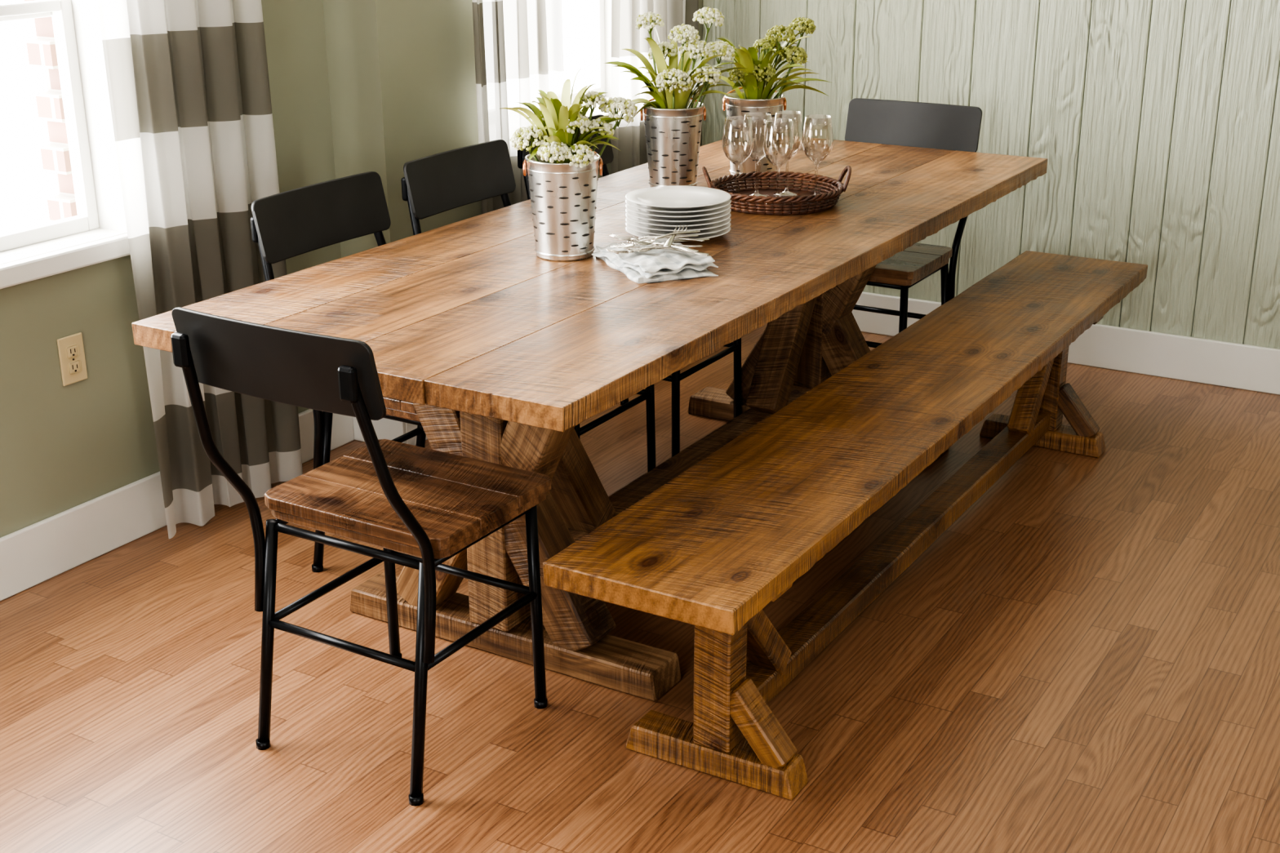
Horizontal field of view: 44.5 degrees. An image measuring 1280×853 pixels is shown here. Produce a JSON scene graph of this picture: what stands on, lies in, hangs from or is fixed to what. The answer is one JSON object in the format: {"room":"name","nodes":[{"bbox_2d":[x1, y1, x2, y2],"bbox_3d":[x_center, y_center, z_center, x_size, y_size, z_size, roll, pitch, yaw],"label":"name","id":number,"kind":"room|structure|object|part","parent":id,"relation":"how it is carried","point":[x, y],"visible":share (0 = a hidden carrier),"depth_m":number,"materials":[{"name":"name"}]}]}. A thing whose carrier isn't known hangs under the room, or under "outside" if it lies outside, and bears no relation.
{"room":"dining room","nodes":[
{"label":"dining room","id":0,"kind":"room"},
{"bbox_2d":[0,0,702,537],"bbox_3d":[-1.657,-0.676,2.910,0.353,2.500,7.015,11,23,29],"label":"wall","id":1,"kind":"structure","parent":0,"point":[357,86],"depth_m":4.12,"materials":[{"name":"green paint"}]},
{"bbox_2d":[0,0,130,288],"bbox_3d":[-1.659,-0.945,2.969,0.200,1.535,1.565,11,23,29],"label":"window","id":2,"kind":"structure","parent":1,"relation":"in","point":[98,233],"depth_m":3.66,"materials":[{"name":"white paint"}]},
{"bbox_2d":[57,332,87,386],"bbox_3d":[-1.330,-0.158,3.672,0.010,0.115,0.071,11,23,29],"label":"electrical outlet","id":3,"kind":"object","parent":1,"relation":"attached to","point":[70,348],"visible":1,"depth_m":3.67,"materials":[{"name":"plastic"}]},
{"bbox_2d":[0,408,354,601],"bbox_3d":[-2.147,0.717,2.527,0.016,0.145,5.074,11,23,29],"label":"baseboard","id":4,"kind":"structure","parent":1,"relation":"attached to","point":[33,554],"depth_m":3.79,"materials":[{"name":"white paint"}]},
{"bbox_2d":[352,417,406,443],"bbox_3d":[-0.761,-0.016,4.533,0.199,0.145,0.016,11,23,29],"label":"baseboard","id":5,"kind":"structure","parent":1,"relation":"attached to","point":[384,428],"depth_m":4.52,"materials":[{"name":"white paint"}]},
{"bbox_2d":[404,422,427,445],"bbox_3d":[-0.226,-0.261,5.204,0.016,0.145,1.759,11,23,29],"label":"baseboard","id":6,"kind":"structure","parent":1,"relation":"attached to","point":[409,427],"depth_m":4.52,"materials":[{"name":"white paint"}]},
{"bbox_2d":[566,0,611,123],"bbox_3d":[-0.347,-1.660,4.846,0.380,1.480,1.120,11,23,29],"label":"window","id":7,"kind":"structure","parent":1,"relation":"in","point":[588,22],"depth_m":5.45,"materials":[{"name":"white paint"}]},
{"bbox_3d":[-0.166,-2.363,4.493,0.095,0.040,1.490,11,23,29],"label":"curtain rod","id":8,"kind":"object","parent":1,"relation":"attached to","visible":0},
{"bbox_2d":[471,0,564,213],"bbox_3d":[-0.363,-1.147,4.516,0.072,2.269,0.414,11,23,29],"label":"curtain","id":9,"kind":"object","parent":8,"relation":"hanging from","point":[518,44],"visible":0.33,"depth_m":4.54,"materials":[{"name":"fabric"}]},
{"bbox_2d":[610,0,698,173],"bbox_3d":[0.059,-1.387,5.173,0.078,2.269,0.537,11,23,29],"label":"curtain","id":10,"kind":"object","parent":8,"relation":"hanging from","point":[632,144],"visible":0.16,"depth_m":5.14,"materials":[{"name":"fabric"}]},
{"bbox_2d":[0,323,1279,852],"bbox_3d":[0.457,0.993,2.078,5.413,0.100,7.265,11,23,29],"label":"floor","id":11,"kind":"structure","parent":0,"point":[1086,659],"depth_m":3.17,"materials":[{"name":"brown wood"}]},
{"bbox_2d":[250,171,426,572],"bbox_3d":[-0.541,-0.101,3.671,0.533,0.889,0.432,11,23,29],"label":"dining chair","id":12,"kind":"object","parent":11,"relation":"on","point":[284,225],"visible":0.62,"depth_m":3.62,"materials":[{"name":"black metal"}]},
{"bbox_2d":[170,306,551,806],"bbox_3d":[-0.483,0.180,2.890,0.432,0.889,0.533,11,23,29],"label":"dining chair","id":13,"kind":"object","parent":11,"relation":"on","point":[431,505],"visible":1,"depth_m":2.81,"materials":[{"name":"black metal"}]},
{"bbox_2d":[400,139,656,472],"bbox_3d":[-0.269,-0.257,4.098,0.533,0.889,0.432,11,23,29],"label":"dining chair","id":14,"kind":"object","parent":11,"relation":"on","point":[433,184],"visible":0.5,"depth_m":4.09,"materials":[{"name":"black metal"}]},
{"bbox_2d":[131,134,1047,702],"bbox_3d":[0.112,-0.136,3.942,1.003,0.763,2.585,11,23,29],"label":"dining table","id":15,"kind":"object","parent":11,"relation":"on","point":[499,349],"visible":0.65,"depth_m":3.27,"materials":[{"name":"brown wood"}]},
{"bbox_3d":[-0.298,0.132,3.272,0.102,0.598,0.106,11,23,29],"label":"post","id":16,"kind":"part","parent":15,"relation":"part of","materials":[{"name":"brown wood"}]},
{"bbox_2d":[500,68,637,261],"bbox_3d":[-0.164,-0.577,3.443,0.254,0.409,0.261,11,23,29],"label":"potted plant","id":17,"kind":"object","parent":15,"relation":"on","point":[562,169],"visible":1,"depth_m":3.41,"materials":[{"name":"metal"}]},
{"bbox_2d":[591,238,718,283],"bbox_3d":[0.030,-0.367,3.404,0.207,0.039,0.273,-9,22,-23],"label":"folded napkins","id":18,"kind":"object","parent":15,"relation":"on","point":[653,265],"visible":0.89,"depth_m":3.33,"materials":[{"name":"fabric"}]},
{"bbox_2d":[605,244,702,253],"bbox_3d":[0.031,-0.382,3.372,0.208,0.016,0.027,-3,20,-7],"label":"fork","id":19,"kind":"object","parent":18,"relation":"on","point":[659,246],"visible":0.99,"depth_m":3.37,"materials":[{"name":"silver metal"}]},
{"bbox_2d":[608,233,704,241],"bbox_3d":[0.037,-0.411,3.416,0.208,0.013,0.027,3,20,9],"label":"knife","id":20,"kind":"object","parent":18,"relation":"on","point":[628,238],"visible":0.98,"depth_m":3.42,"materials":[{"name":"silver metal"}]},
{"bbox_2d":[626,235,698,252],"bbox_3d":[0.049,-0.390,3.371,0.027,0.016,0.208,-18,27,-41],"label":"fork","id":21,"kind":"object","parent":18,"relation":"on","point":[691,250],"visible":0.47,"depth_m":3.33,"materials":[{"name":"silver metal"}]},
{"bbox_2d":[617,242,709,255],"bbox_3d":[0.050,-0.382,3.376,0.208,0.012,0.027,8,23,20],"label":"fork","id":22,"kind":"object","parent":18,"relation":"on","point":[633,246],"visible":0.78,"depth_m":3.36,"materials":[{"name":"silver metal"}]},
{"bbox_2d":[626,238,709,251],"bbox_3d":[0.063,-0.397,3.400,0.204,0.013,0.042,-11,22,-27],"label":"spoon","id":23,"kind":"object","parent":18,"relation":"on","point":[676,240],"visible":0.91,"depth_m":3.38,"materials":[{"name":"silver metal"}]},
{"bbox_2d":[608,234,699,248],"bbox_3d":[0.029,-0.403,3.389,0.204,0.017,0.042,-9,21,-22],"label":"spoon","id":24,"kind":"object","parent":23,"relation":"on","point":[626,246],"visible":0.86,"depth_m":3.38,"materials":[{"name":"silver metal"}]},
{"bbox_2d":[662,224,688,247],"bbox_3d":[0.075,-0.413,3.402,0.027,0.014,0.208,3,20,10],"label":"fork","id":25,"kind":"object","parent":18,"relation":"on","point":[668,242],"visible":0.7,"depth_m":3.35,"materials":[{"name":"silver metal"}]},
{"bbox_2d":[626,230,700,245],"bbox_3d":[0.056,-0.409,3.378,0.208,0.012,0.027,-18,26,-41],"label":"fork","id":26,"kind":"object","parent":25,"relation":"on","point":[650,242],"visible":1,"depth_m":3.36,"materials":[{"name":"silver metal"}]},
{"bbox_2d":[603,6,746,186],"bbox_3d":[0.098,-0.866,4.147,0.317,0.471,0.280,-15,25,-35],"label":"potted plant","id":27,"kind":"object","parent":15,"relation":"on","point":[673,122],"visible":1,"depth_m":4.12,"materials":[{"name":"metal"}]},
{"bbox_2d":[624,185,731,241],"bbox_3d":[0.089,-0.496,3.679,0.250,0.094,0.250,11,23,29],"label":"plate stack","id":28,"kind":"object","parent":15,"relation":"on","point":[657,211],"visible":0.95,"depth_m":3.64,"materials":[{"name":"white ceramic"}]},
{"bbox_2d":[716,17,831,175],"bbox_3d":[0.326,-0.904,4.317,0.333,0.425,0.318,11,23,29],"label":"potted plant","id":29,"kind":"object","parent":15,"relation":"on","point":[758,100],"visible":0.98,"depth_m":4.28,"materials":[{"name":"plant"}]},
{"bbox_2d":[702,164,851,215],"bbox_3d":[0.350,-0.621,4.018,0.359,0.094,0.350,11,23,29],"label":"wicker tray","id":30,"kind":"object","parent":15,"relation":"on","point":[807,202],"visible":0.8,"depth_m":4.05,"materials":[{"name":"brown wicker"}]},
{"bbox_2d":[722,115,753,177],"bbox_3d":[0.248,-0.677,3.975,0.080,0.212,0.080,-11,22,-27],"label":"wine glass","id":31,"kind":"object","parent":30,"relation":"on","point":[726,121],"visible":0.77,"depth_m":3.95,"materials":[{"name":"clear glass"}]},
{"bbox_2d":[742,112,773,196],"bbox_3d":[0.302,-0.698,4.032,0.080,0.212,0.080,-11,22,-27],"label":"wine glass","id":32,"kind":"object","parent":30,"relation":"on","point":[747,117],"visible":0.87,"depth_m":4.01,"materials":[{"name":"clear glass"}]},
{"bbox_2d":[763,119,795,204],"bbox_3d":[0.348,-0.665,3.940,0.080,0.212,0.080,-11,22,-27],"label":"wine glass","id":33,"kind":"object","parent":30,"relation":"on","point":[790,123],"visible":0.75,"depth_m":3.91,"materials":[{"name":"clear glass"}]},
{"bbox_2d":[773,110,803,196],"bbox_3d":[0.382,-0.707,4.058,0.080,0.212,0.080,-11,22,-27],"label":"wine glass","id":34,"kind":"object","parent":30,"relation":"on","point":[777,115],"visible":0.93,"depth_m":4.04,"materials":[{"name":"clear glass"}]},
{"bbox_2d":[801,114,833,194],"bbox_3d":[0.451,-0.684,3.992,0.080,0.212,0.080,-11,22,-27],"label":"wine glass","id":35,"kind":"object","parent":30,"relation":"on","point":[806,119],"visible":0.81,"depth_m":3.96,"materials":[{"name":"clear glass"}]},
{"bbox_3d":[0.503,-0.327,4.529,0.102,0.598,0.106,11,23,29],"label":"post","id":36,"kind":"part","parent":15,"relation":"part of","materials":[{"name":"brown wood"}]},
{"bbox_2d":[517,114,741,457],"bbox_3d":[-0.009,-0.406,4.505,0.533,0.889,0.432,11,23,29],"label":"dining chair","id":37,"kind":"object","parent":11,"relation":"on","point":[607,157],"visible":0.16,"depth_m":4.46,"materials":[{"name":"black metal"}]},
{"bbox_2d":[542,250,1147,800],"bbox_3d":[0.679,0.095,3.740,0.397,0.460,2.640,11,23,29],"label":"bench","id":38,"kind":"object","parent":11,"relation":"on","point":[708,549],"visible":1,"depth_m":3.16,"materials":[{"name":"brown wood"}]},
{"bbox_3d":[0.146,0.429,2.852,0.076,0.330,0.071,11,23,29],"label":"post","id":39,"kind":"part","parent":38,"relation":"part of","materials":[{"name":"brown wood"}]},
{"bbox_3d":[1.167,-0.156,4.454,0.076,0.330,0.071,11,23,29],"label":"post","id":40,"kind":"part","parent":38,"relation":"part of","materials":[{"name":"brown wood"}]},
{"bbox_2d":[844,97,982,347],"bbox_3d":[0.726,-0.508,4.776,0.432,0.889,0.533,11,23,29],"label":"dining chair","id":41,"kind":"object","parent":11,"relation":"on","point":[884,122],"visible":0.52,"depth_m":4.78,"materials":[{"name":"black metal"}]},
{"bbox_2d":[851,291,1279,395],"bbox_3d":[2.295,-0.114,4.751,4.830,0.145,0.016,11,23,29],"label":"baseboard","id":42,"kind":"structure","parent":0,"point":[1210,362],"depth_m":5.09,"materials":[{"name":"white paint"}]},
{"bbox_2d":[958,0,1279,344],"bbox_3d":[2.334,-1.248,4.423,4.830,2.500,0.138,11,23,29],"label":"backing","id":43,"kind":"object","parent":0,"point":[1186,0],"visible":0.02,"depth_m":4.91,"materials":[{"name":"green wood"}]},
{"bbox_2d":[702,0,760,145],"bbox_3d":[0.322,-1.616,5.479,0.228,2.500,0.012,11,23,29],"label":"panel board","id":44,"kind":"object","parent":43,"relation":"attached to","point":[741,26],"visible":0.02,"depth_m":5.56,"materials":[{"name":"green wood"}]},
{"bbox_2d":[760,0,808,137],"bbox_3d":[0.498,-1.581,5.380,0.178,2.500,0.012,11,23,29],"label":"panel board","id":45,"kind":"object","parent":43,"relation":"attached to","point":[773,12],"visible":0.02,"depth_m":5.46,"materials":[{"name":"green wood"}]},
{"bbox_2d":[804,0,856,140],"bbox_3d":[0.653,-1.550,5.292,0.178,2.500,0.012,11,23,29],"label":"panel board","id":46,"kind":"object","parent":43,"relation":"attached to","point":[830,48],"visible":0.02,"depth_m":5.39,"materials":[{"name":"green wood"}]},
{"bbox_2d":[852,0,924,297],"bbox_3d":[0.833,-1.515,5.190,0.238,2.500,0.012,11,23,29],"label":"panel board","id":47,"kind":"object","parent":43,"relation":"attached to","point":[888,33],"visible":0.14,"depth_m":5.27,"materials":[{"name":"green wood"}]},
{"bbox_2d":[908,0,976,302],"bbox_3d":[1.013,-1.479,5.088,0.178,2.500,0.012,11,23,29],"label":"panel board","id":48,"kind":"object","parent":43,"relation":"attached to","point":[948,25],"visible":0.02,"depth_m":5.18,"materials":[{"name":"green wood"}]},
{"bbox_2d":[957,0,1039,294],"bbox_3d":[1.180,-1.446,4.994,0.208,2.500,0.012,11,23,29],"label":"panel board","id":49,"kind":"object","parent":43,"relation":"attached to","point":[1006,35],"visible":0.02,"depth_m":5.13,"materials":[{"name":"green wood"}]},
{"bbox_2d":[1020,0,1092,255],"bbox_3d":[1.341,-1.414,4.903,0.163,2.500,0.012,11,23,29],"label":"panel board","id":50,"kind":"object","parent":43,"relation":"attached to","point":[1064,25],"visible":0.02,"depth_m":5.05,"materials":[{"name":"green wood"}]},
{"bbox_2d":[1069,0,1152,327],"bbox_3d":[1.491,-1.385,4.818,0.183,2.500,0.012,11,23,29],"label":"panel board","id":51,"kind":"object","parent":43,"relation":"attached to","point":[1119,35],"visible":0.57,"depth_m":4.97,"materials":[{"name":"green wood"}]},
{"bbox_2d":[1120,0,1186,331],"bbox_3d":[1.613,-1.361,4.749,0.098,2.500,0.012,11,23,29],"label":"panel board","id":52,"kind":"object","parent":43,"relation":"attached to","point":[1167,18],"visible":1,"depth_m":4.92,"materials":[{"name":"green wood"}]},
{"bbox_2d":[1151,0,1231,337],"bbox_3d":[1.712,-1.341,4.693,0.128,2.500,0.012,11,23,29],"label":"panel board","id":53,"kind":"object","parent":43,"relation":"attached to","point":[1206,24],"visible":1,"depth_m":4.88,"materials":[{"name":"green wood"}]},
{"bbox_2d":[1191,0,1279,344],"bbox_3d":[1.836,-1.316,4.623,0.158,2.500,0.012,11,23,29],"label":"panel board","id":54,"kind":"object","parent":43,"relation":"attached to","point":[1251,64],"visible":1,"depth_m":4.81,"materials":[{"name":"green wood"}]},
{"bbox_2d":[1244,69,1279,349],"bbox_3d":[1.961,-1.292,4.552,0.128,2.500,0.012,11,23,29],"label":"panel board","id":55,"kind":"object","parent":43,"relation":"attached to","point":[1263,321],"visible":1,"depth_m":4.85,"materials":[{"name":"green wood"}]},
{"label":"outside","id":56,"kind":"structure","parent":0,"visible":0},
{"bbox_2d":[24,0,77,221],"bbox_3d":[-1.642,-1.124,4.517,0.100,2.250,0.236,11,23,29],"label":"brick wall","id":57,"kind":"structure","parent":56,"point":[42,51],"depth_m":4.52,"materials":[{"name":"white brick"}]},
{"bbox_3d":[-1.579,-1.674,2.611,0.098,0.040,2.640,11,23,29],"label":"curtain rod","id":58,"kind":"object","parent":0,"visible":0},
{"bbox_2d":[97,0,302,538],"bbox_3d":[-1.079,-0.857,3.722,0.080,2.269,0.498,11,23,29],"label":"curtain","id":59,"kind":"object","parent":58,"relation":"hanging from","point":[188,81],"visible":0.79,"depth_m":3.82,"materials":[{"name":"fabric"}]}
]}

